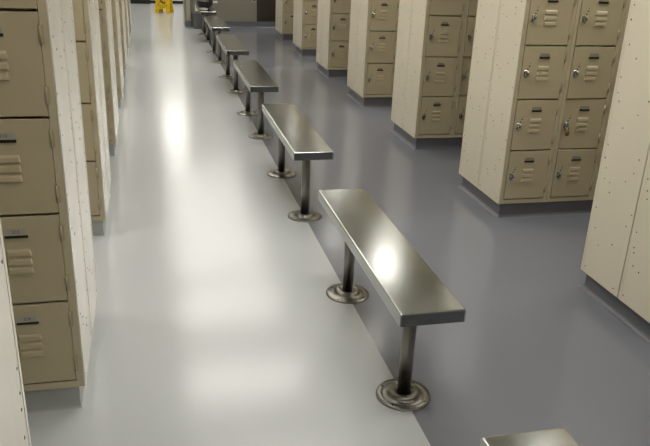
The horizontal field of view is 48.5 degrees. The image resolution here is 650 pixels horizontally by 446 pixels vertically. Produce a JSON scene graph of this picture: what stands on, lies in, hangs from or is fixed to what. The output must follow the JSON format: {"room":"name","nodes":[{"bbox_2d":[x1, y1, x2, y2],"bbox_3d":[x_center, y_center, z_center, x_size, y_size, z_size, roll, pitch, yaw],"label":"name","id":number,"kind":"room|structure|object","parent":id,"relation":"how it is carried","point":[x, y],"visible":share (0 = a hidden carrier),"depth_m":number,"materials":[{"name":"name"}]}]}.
{"room":"changing room","nodes":[
{"label":"changing room","id":0,"kind":"room"},
{"bbox_2d":[183,0,256,25],"bbox_3d":[-0.407,-4.685,12.374,4.025,2.550,0.500,-3,22,-13],"label":"wall partition","id":1,"kind":"structure","parent":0,"point":[228,10],"depth_m":12.25,"materials":[{"name":"beige paint"}]},
{"bbox_2d":[183,20,274,27],"bbox_3d":[-0.459,-3.546,12.821,4.038,0.100,0.575,-3,22,-13],"label":"baseboard","id":2,"kind":"structure","parent":1,"relation":"attached to","point":[249,24],"depth_m":12.38,"materials":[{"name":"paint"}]},
{"bbox_2d":[257,0,275,21],"bbox_3d":[-0.594,-4.419,12.161,1.110,1.999,0.018,-3,22,-13],"label":"door","id":3,"kind":"structure","parent":1,"relation":"in","point":[266,9],"depth_m":12.37,"materials":[{"name":"brown laminate"}]},
{"bbox_2d":[27,3,649,445],"bbox_3d":[-0.722,-1.268,7.370,8.400,0.100,18.950,-3,22,-13],"label":"floor","id":4,"kind":"structure","parent":0,"point":[216,323],"depth_m":3.29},
{"bbox_2d":[24,313,95,412],"bbox_3d":[-1.496,0.496,2.619,1.224,0.090,0.670,-3,22,-13],"label":"trim","id":5,"kind":"structure","parent":4,"relation":"on","point":[73,397],"depth_m":2.44,"materials":[{"name":"grey paint"}]},
{"bbox_2d":[0,0,97,391],"bbox_3d":[-1.438,-0.396,2.249,1.225,1.844,0.705,-3,22,-13],"label":"lockers","id":6,"kind":"object","parent":5,"relation":"on","point":[46,224],"visible":0.98,"depth_m":2.21,"materials":[{"name":"beige metal"}]},
{"bbox_2d":[91,194,110,236],"bbox_3d":[-1.838,-0.067,3.992,1.224,0.090,0.670,-3,22,-13],"label":"trim","id":7,"kind":"structure","parent":4,"relation":"on","point":[98,227],"depth_m":3.83,"materials":[{"name":"grey paint"}]},
{"bbox_2d":[72,0,110,220],"bbox_3d":[-1.786,-0.958,3.619,1.225,1.844,0.705,-3,22,-13],"label":"lockers","id":8,"kind":"object","parent":7,"relation":"on","point":[85,12],"visible":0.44,"depth_m":3.64,"materials":[{"name":"beige metal"}]},
{"bbox_2d":[109,132,118,155],"bbox_3d":[-2.171,-0.615,5.329,1.224,0.090,0.670,-3,22,-13],"label":"trim","id":9,"kind":"structure","parent":4,"relation":"on","point":[112,147],"depth_m":5.18,"materials":[{"name":"grey paint"}]},
{"bbox_2d":[98,0,118,143],"bbox_3d":[-2.119,-1.507,4.956,1.225,1.844,0.705,-3,22,-13],"label":"lockers","id":10,"kind":"object","parent":9,"relation":"on","point":[105,10],"visible":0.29,"depth_m":5.02,"materials":[{"name":"beige metal"}]},
{"bbox_2d":[118,93,123,108],"bbox_3d":[-2.509,-1.172,6.686,1.224,0.090,0.670,-3,22,-13],"label":"trim","id":11,"kind":"structure","parent":4,"relation":"on","point":[120,101],"depth_m":6.54,"materials":[{"name":"grey paint"}]},
{"bbox_2d":[111,0,123,98],"bbox_3d":[-2.458,-2.064,6.314,1.225,1.844,0.705,-3,22,-13],"label":"lockers","id":12,"kind":"object","parent":11,"relation":"on","point":[114,3],"visible":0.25,"depth_m":6.41,"materials":[{"name":"beige metal"}]},
{"bbox_2d":[155,0,173,13],"bbox_3d":[-3.115,-4.377,13.944,0.300,0.610,0.300,4,22,4],"label":"sign","id":13,"kind":"object","parent":4,"relation":"on","point":[160,5],"visible":1,"depth_m":13.90,"materials":[{"name":"yellow plastic"}]},
{"bbox_2d":[191,0,209,28],"bbox_3d":[-2.054,-3.562,11.926,0.320,0.672,0.320,-3,22,-13],"label":"waste bin","id":14,"kind":"object","parent":4,"relation":"on","point":[196,16],"visible":0.49,"depth_m":11.85,"materials":[{"name":"grey metal"}]},
{"bbox_2d":[196,4,216,42],"bbox_3d":[-1.803,-3.032,10.932,0.220,0.445,1.184,-3,22,-13],"label":"bench","id":15,"kind":"object","parent":4,"relation":"on","point":[206,30],"visible":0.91,"depth_m":10.60,"materials":[{"name":"silver metal"}]},
{"bbox_2d":[196,0,216,8],"bbox_3d":[-1.781,-3.280,10.660,0.272,0.220,0.313,-17,29,-40],"label":"bag","id":16,"kind":"object","parent":15,"relation":"on","point":[201,3],"visible":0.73,"depth_m":10.56,"materials":[{"name":"fabric"}]},
{"bbox_2d":[204,16,229,63],"bbox_3d":[-1.399,-2.366,9.310,0.220,0.445,1.184,-3,22,-13],"label":"bench","id":17,"kind":"object","parent":4,"relation":"on","point":[215,24],"visible":0.99,"depth_m":9.01,"materials":[{"name":"silver metal"}]},
{"bbox_2d":[216,34,248,93],"bbox_3d":[-0.995,-1.702,7.691,0.220,0.445,1.184,-3,22,-13],"label":"bench","id":18,"kind":"object","parent":4,"relation":"on","point":[231,44],"visible":1,"depth_m":7.39,"materials":[{"name":"silver metal"}]},
{"bbox_2d":[233,60,278,139],"bbox_3d":[-0.601,-1.053,6.110,0.220,0.445,1.184,-3,22,-13],"label":"bench","id":19,"kind":"object","parent":4,"relation":"on","point":[255,78],"visible":1,"depth_m":5.81,"materials":[{"name":"silver metal"}]},
{"bbox_2d":[276,31,292,39],"bbox_3d":[-0.128,-2.983,11.460,1.232,0.090,0.604,-3,22,-13],"label":"trim","id":20,"kind":"structure","parent":4,"relation":"on","point":[279,35],"depth_m":11.10,"materials":[{"name":"blue paint"}]},
{"bbox_2d":[275,0,293,33],"bbox_3d":[-0.095,-3.876,11.089,1.225,1.844,0.626,-3,22,-13],"label":"lockers","id":21,"kind":"object","parent":20,"relation":"on","point":[284,8],"visible":0.3,"depth_m":10.99,"materials":[{"name":"beige metal"}]},
{"bbox_2d":[262,104,333,221],"bbox_3d":[-0.201,-0.394,4.504,0.220,0.445,1.184,-3,22,-13],"label":"bench","id":22,"kind":"object","parent":4,"relation":"on","point":[303,143],"visible":1,"depth_m":4.20,"materials":[{"name":"silver metal"}]},
{"bbox_2d":[293,45,315,55],"bbox_3d":[0.213,-2.421,10.092,1.232,0.090,0.604,-3,22,-13],"label":"trim","id":23,"kind":"structure","parent":4,"relation":"on","point":[302,52],"depth_m":9.74,"materials":[{"name":"blue paint"}]},
{"bbox_2d":[293,0,317,48],"bbox_3d":[0.246,-3.314,9.722,1.225,1.844,0.626,-3,22,-13],"label":"lockers","id":24,"kind":"object","parent":23,"relation":"on","point":[305,15],"visible":0.27,"depth_m":9.62,"materials":[{"name":"beige metal"}]},
{"bbox_2d":[317,63,347,77],"bbox_3d":[0.558,-1.854,8.709,1.232,0.090,0.604,-3,22,-13],"label":"trim","id":25,"kind":"structure","parent":4,"relation":"on","point":[327,73],"depth_m":8.36,"materials":[{"name":"blue paint"}]},
{"bbox_2d":[316,0,350,69],"bbox_3d":[0.591,-2.747,8.339,1.225,1.844,0.626,-3,22,-13],"label":"lockers","id":26,"kind":"object","parent":25,"relation":"on","point":[333,20],"visible":0.36,"depth_m":8.21,"materials":[{"name":"beige metal"}]},
{"bbox_2d":[347,87,391,106],"bbox_3d":[0.893,-1.302,7.363,1.232,0.090,0.604,-3,22,-13],"label":"trim","id":27,"kind":"structure","parent":4,"relation":"on","point":[375,101],"depth_m":7.02,"materials":[{"name":"blue paint"}]},
{"bbox_2d":[347,0,399,97],"bbox_3d":[0.927,-2.195,6.993,1.225,1.844,0.626,-3,22,-13],"label":"lockers","id":28,"kind":"object","parent":27,"relation":"on","point":[373,23],"visible":0.34,"depth_m":6.85,"materials":[{"name":"beige metal"}]},
{"bbox_2d":[318,188,465,411],"bbox_3d":[0.201,0.268,2.891,0.220,0.445,1.184,-3,22,-13],"label":"bench","id":29,"kind":"object","parent":4,"relation":"on","point":[412,292],"visible":1,"depth_m":2.60,"materials":[{"name":"silver metal"}]},
{"bbox_2d":[390,123,462,149],"bbox_3d":[1.227,-0.752,6.025,1.232,0.090,0.604,-3,22,-13],"label":"trim","id":30,"kind":"structure","parent":4,"relation":"on","point":[456,142],"depth_m":5.70,"materials":[{"name":"blue paint"}]},
{"bbox_2d":[391,0,477,138],"bbox_3d":[1.260,-1.645,5.654,1.225,1.844,0.626,-3,22,-13],"label":"lockers","id":31,"kind":"object","parent":30,"relation":"on","point":[435,38],"visible":0.52,"depth_m":5.50,"materials":[{"name":"beige metal"}]},
{"bbox_2d":[458,177,592,218],"bbox_3d":[1.558,-0.208,4.697,1.232,0.090,0.604,-3,22,-13],"label":"trim","id":32,"kind":"structure","parent":4,"relation":"on","point":[559,208],"depth_m":4.40,"materials":[{"name":"blue paint"}]},
{"bbox_2d":[459,0,630,204],"bbox_3d":[1.591,-1.101,4.326,1.225,1.844,0.626,-3,22,-13],"label":"lockers","id":33,"kind":"object","parent":32,"relation":"on","point":[539,69],"visible":0.73,"depth_m":4.16,"materials":[{"name":"beige metal"}]},
{"bbox_2d":[480,427,579,445],"bbox_3d":[0.602,0.926,1.285,0.220,0.445,1.184,-3,22,-13],"label":"bench","id":34,"kind":"object","parent":4,"relation":"on","point":[556,436],"visible":1,"depth_m":1.71,"materials":[{"name":"silver metal"}]},
{"bbox_2d":[578,274,649,345],"bbox_3d":[1.893,0.345,3.351,1.232,0.090,0.604,-3,22,-13],"label":"trim","id":35,"kind":"structure","parent":4,"relation":"on","point":[638,325],"depth_m":3.23,"materials":[{"name":"blue paint"}]},
{"bbox_2d":[581,0,649,322],"bbox_3d":[1.927,-0.548,2.980,1.225,1.844,0.626,-3,22,-13],"label":"lockers","id":36,"kind":"object","parent":35,"relation":"on","point":[616,255],"visible":1,"depth_m":3.08,"materials":[{"name":"beige metal"}]},
{"bbox_3d":[-2.846,-1.727,8.038,1.224,0.090,0.670,-3,22,-13],"label":"trim","id":37,"kind":"structure","parent":4,"relation":"on","visible":0},
{"bbox_2d":[119,0,126,68],"bbox_3d":[-2.795,-2.619,7.666,1.225,1.844,0.705,-3,22,-13],"label":"lockers","id":38,"kind":"object","parent":37,"relation":"on","point":[121,2],"visible":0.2,"depth_m":7.78,"materials":[{"name":"beige metal"}]},
{"bbox_3d":[-3.183,-2.282,9.391,1.224,0.090,0.670,-3,22,-13],"label":"trim","id":39,"kind":"structure","parent":4,"relation":"on","visible":0},
{"bbox_2d":[124,0,129,47],"bbox_3d":[-3.132,-3.174,9.018,1.225,1.844,0.705,-3,22,-13],"label":"lockers","id":40,"kind":"object","parent":39,"relation":"on","point":[125,1],"visible":0.16,"depth_m":9.15,"materials":[{"name":"beige metal"}]},
{"bbox_3d":[-3.521,-2.837,10.743,1.224,0.090,0.670,-3,22,-13],"label":"trim","id":41,"kind":"structure","parent":4,"relation":"on","visible":0},
{"bbox_2d":[128,0,131,32],"bbox_3d":[-3.469,-3.728,10.371,1.225,1.844,0.705,-3,22,-13],"label":"lockers","id":42,"kind":"object","parent":41,"relation":"on","point":[129,6],"visible":0.16,"depth_m":10.52,"materials":[{"name":"beige metal"}]},
{"bbox_3d":[-1.158,1.053,1.264,1.224,0.090,0.670,-3,22,-13],"label":"trim","id":43,"kind":"structure","parent":4,"relation":"on","visible":0},
{"bbox_2d":[0,220,31,445],"bbox_3d":[-1.118,0.162,0.889,1.225,1.844,0.705,-3,22,-13],"label":"lockers","id":44,"kind":"object","parent":43,"relation":"on","point":[14,425],"visible":1,"depth_m":1.36,"materials":[{"name":"beige metal"}]},
{"bbox_3d":[-2.811,-6.021,15.465,8.400,2.550,0.100,-3,22,-13],"label":"wall","id":45,"kind":"structure","parent":0,"visible":0},
{"bbox_2d":[130,0,182,3],"bbox_3d":[-2.830,-4.829,15.805,8.400,0.085,0.160,-3,22,-13],"label":"baseboard","id":46,"kind":"structure","parent":45,"relation":"attached to","point":[131,1],"depth_m":15.50,"materials":[{"name":"black rubber"}]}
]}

